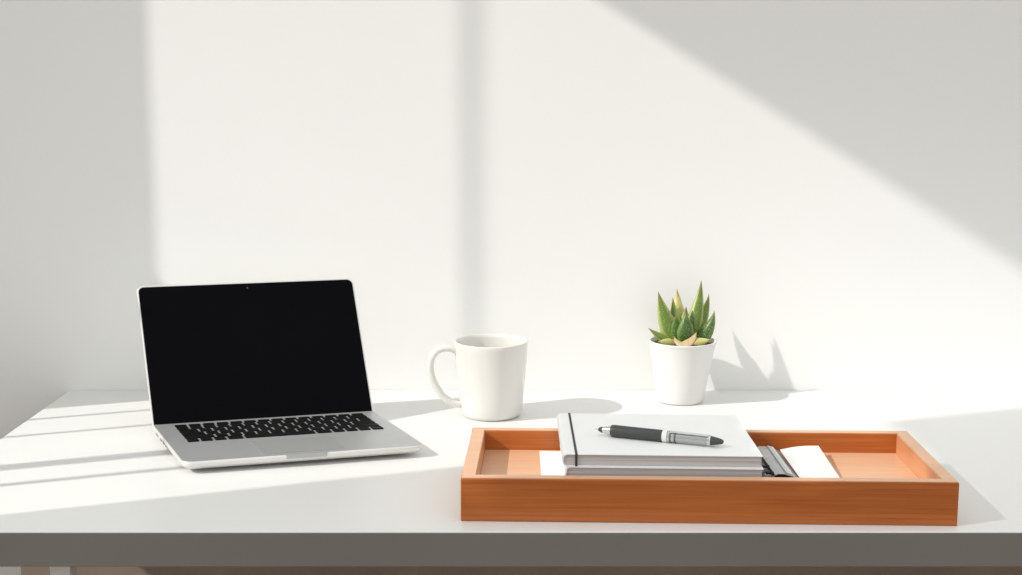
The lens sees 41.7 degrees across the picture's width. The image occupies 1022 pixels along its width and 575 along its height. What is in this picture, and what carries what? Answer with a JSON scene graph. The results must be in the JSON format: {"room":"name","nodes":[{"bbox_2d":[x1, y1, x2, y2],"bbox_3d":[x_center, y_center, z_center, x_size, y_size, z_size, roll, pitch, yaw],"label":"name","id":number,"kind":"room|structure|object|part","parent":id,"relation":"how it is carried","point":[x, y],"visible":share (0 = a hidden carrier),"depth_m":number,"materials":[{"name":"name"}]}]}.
{"room":"home office","nodes":[
{"label":"home office","id":0,"kind":"room"},
{"bbox_2d":[0,0,1021,574],"bbox_3d":[0.550,-0.457,1.898,3.300,2.790,0.100,0,9,0],"label":"wall","id":1,"kind":"structure","parent":0,"point":[840,181],"depth_m":1.89,"materials":[{"name":"paint"}]},
{"bbox_3d":[0.550,1.139,0.526,3.300,0.050,3.095,0,9,0],"label":"floor","id":2,"kind":"structure","parent":0,"visible":0},
{"bbox_2d":[0,390,1021,574],"bbox_3d":[0.191,0.561,1.689,1.658,0.740,0.619,0,9,0],"label":"desk","id":3,"kind":"object","parent":2,"relation":"on","point":[88,485],"visible":0.64,"depth_m":1.43,"materials":[{"name":"laminate"}]},
{"bbox_3d":[-0.461,0.619,1.430,0.021,0.704,0.021,0,9,0],"label":"leg","id":4,"kind":"part","parent":3,"relation":"part of","materials":[{"name":"paint"}]},
{"bbox_2d":[137,278,422,468],"bbox_3d":[-0.293,0.100,1.660,0.322,0.180,0.265,-2,9,-15],"label":"laptop","id":5,"kind":"object","parent":3,"relation":"on","point":[263,372],"visible":1,"depth_m":1.73,"materials":[{"name":"metal"}]},
{"bbox_3d":[-0.332,0.083,1.742,0.292,0.171,0.082,-2,9,-15],"label":"lid","id":6,"kind":"part","parent":5,"relation":"part of","materials":[{"name":"glass"}]},
{"bbox_2d":[427,334,527,421],"bbox_3d":[-0.038,0.120,1.792,0.125,0.102,0.099,4,9,22],"label":"mug","id":7,"kind":"object","parent":3,"relation":"on","point":[491,368],"visible":1,"depth_m":1.75,"materials":[{"name":"ceramic"}]},
{"bbox_3d":[-0.088,0.118,1.776,0.046,0.086,0.015,-1,9,-9],"label":"handle","id":8,"kind":"part","parent":7,"relation":"part of","materials":[{"name":"ceramic"}]},
{"bbox_2d":[648,281,716,405],"bbox_3d":[0.238,0.076,1.862,0.095,0.167,0.094,0,9,0],"label":"potted succulent","id":9,"kind":"object","parent":3,"relation":"on","point":[682,352],"visible":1,"depth_m":1.85,"materials":[{"name":"green plant"}]},
{"bbox_2d":[649,336,716,405],"bbox_3d":[0.238,0.116,1.868,0.094,0.087,0.094,0,9,0],"label":"pot","id":10,"kind":"object","parent":9,"relation":"attached to","point":[681,365],"depth_m":1.84,"materials":[{"name":"ceramic"}]},
{"bbox_2d":[461,427,958,525],"bbox_3d":[0.202,0.201,1.448,0.499,0.046,0.201,0,9,2],"label":"wooden tray","id":11,"kind":"object","parent":3,"relation":"on","point":[887,477],"visible":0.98,"depth_m":1.35,"materials":[{"name":"brown wood"}]},
{"bbox_3d":[-0.040,0.200,1.455,0.015,0.045,0.175,0,9,2],"label":"panel","id":12,"kind":"part","parent":11,"relation":"part of","materials":[{"name":"brown wood"}]},
{"bbox_2d":[539,451,563,474],"bbox_3d":[0.066,0.199,1.454,0.068,0.001,0.160,0,9,0],"label":"paper sheet","id":13,"kind":"object","parent":11,"relation":"in","point":[550,461],"visible":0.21,"depth_m":1.48,"materials":[{"name":"white paper"}]},
{"bbox_2d":[560,448,763,476],"bbox_3d":[0.157,0.186,1.446,0.208,0.026,0.150,0,9,2],"label":"notebook","id":14,"kind":"object","parent":11,"relation":"in","point":[568,470],"visible":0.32,"depth_m":1.37,"materials":[{"name":"white paper"}]},
{"bbox_2d":[557,413,762,467],"bbox_3d":[0.155,0.165,1.456,0.212,0.013,0.173,0,9,2],"label":"notebook","id":15,"kind":"object","parent":14,"relation":"on","point":[581,444],"visible":0.97,"depth_m":1.41,"materials":[{"name":"white paper"}]},
{"bbox_2d":[596,425,723,445],"bbox_3d":[0.156,0.157,1.422,0.142,0.014,0.013,4,9,22],"label":"pen","id":16,"kind":"object","parent":15,"relation":"on","point":[620,431],"visible":1,"depth_m":1.42,"materials":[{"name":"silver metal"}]},
{"bbox_3d":[0.204,0.187,1.540,0.499,0.045,0.013,0,9,2],"label":"panel","id":17,"kind":"part","parent":11,"relation":"part of","materials":[{"name":"brown wood"}]},
{"bbox_3d":[0.202,0.210,1.449,0.468,0.020,0.175,0,9,2],"label":"panel","id":18,"kind":"part","parent":11,"relation":"part of","materials":[{"name":"brown wood"}]},
{"bbox_3d":[0.199,0.215,1.355,0.499,0.045,0.013,0,9,2],"label":"panel","id":19,"kind":"part","parent":11,"relation":"part of","materials":[{"name":"brown wood"}]},
{"bbox_2d":[757,446,797,476],"bbox_3d":[0.286,0.193,1.453,0.040,0.015,0.112,0,9,0],"label":"fastener","id":20,"kind":"object","parent":11,"relation":"on","point":[773,463],"visible":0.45,"depth_m":1.44,"materials":[{"name":"metal"}]},
{"bbox_3d":[0.273,0.186,1.452,0.003,0.003,0.112,0,9,0],"label":"rod","id":21,"kind":"part","parent":20,"relation":"part of","materials":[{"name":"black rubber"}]},
{"bbox_2d":[780,446,839,477],"bbox_3d":[0.324,0.192,1.454,0.048,0.012,0.120,0,9,0],"label":"paper card","id":22,"kind":"object","parent":11,"relation":"on","point":[806,461],"visible":0.91,"depth_m":1.45,"materials":[{"name":"white paper"}]},
{"bbox_3d":[0.443,0.202,1.440,0.015,0.045,0.175,0,9,2],"label":"panel","id":23,"kind":"part","parent":11,"relation":"part of","materials":[{"name":"brown wood"}]}
]}

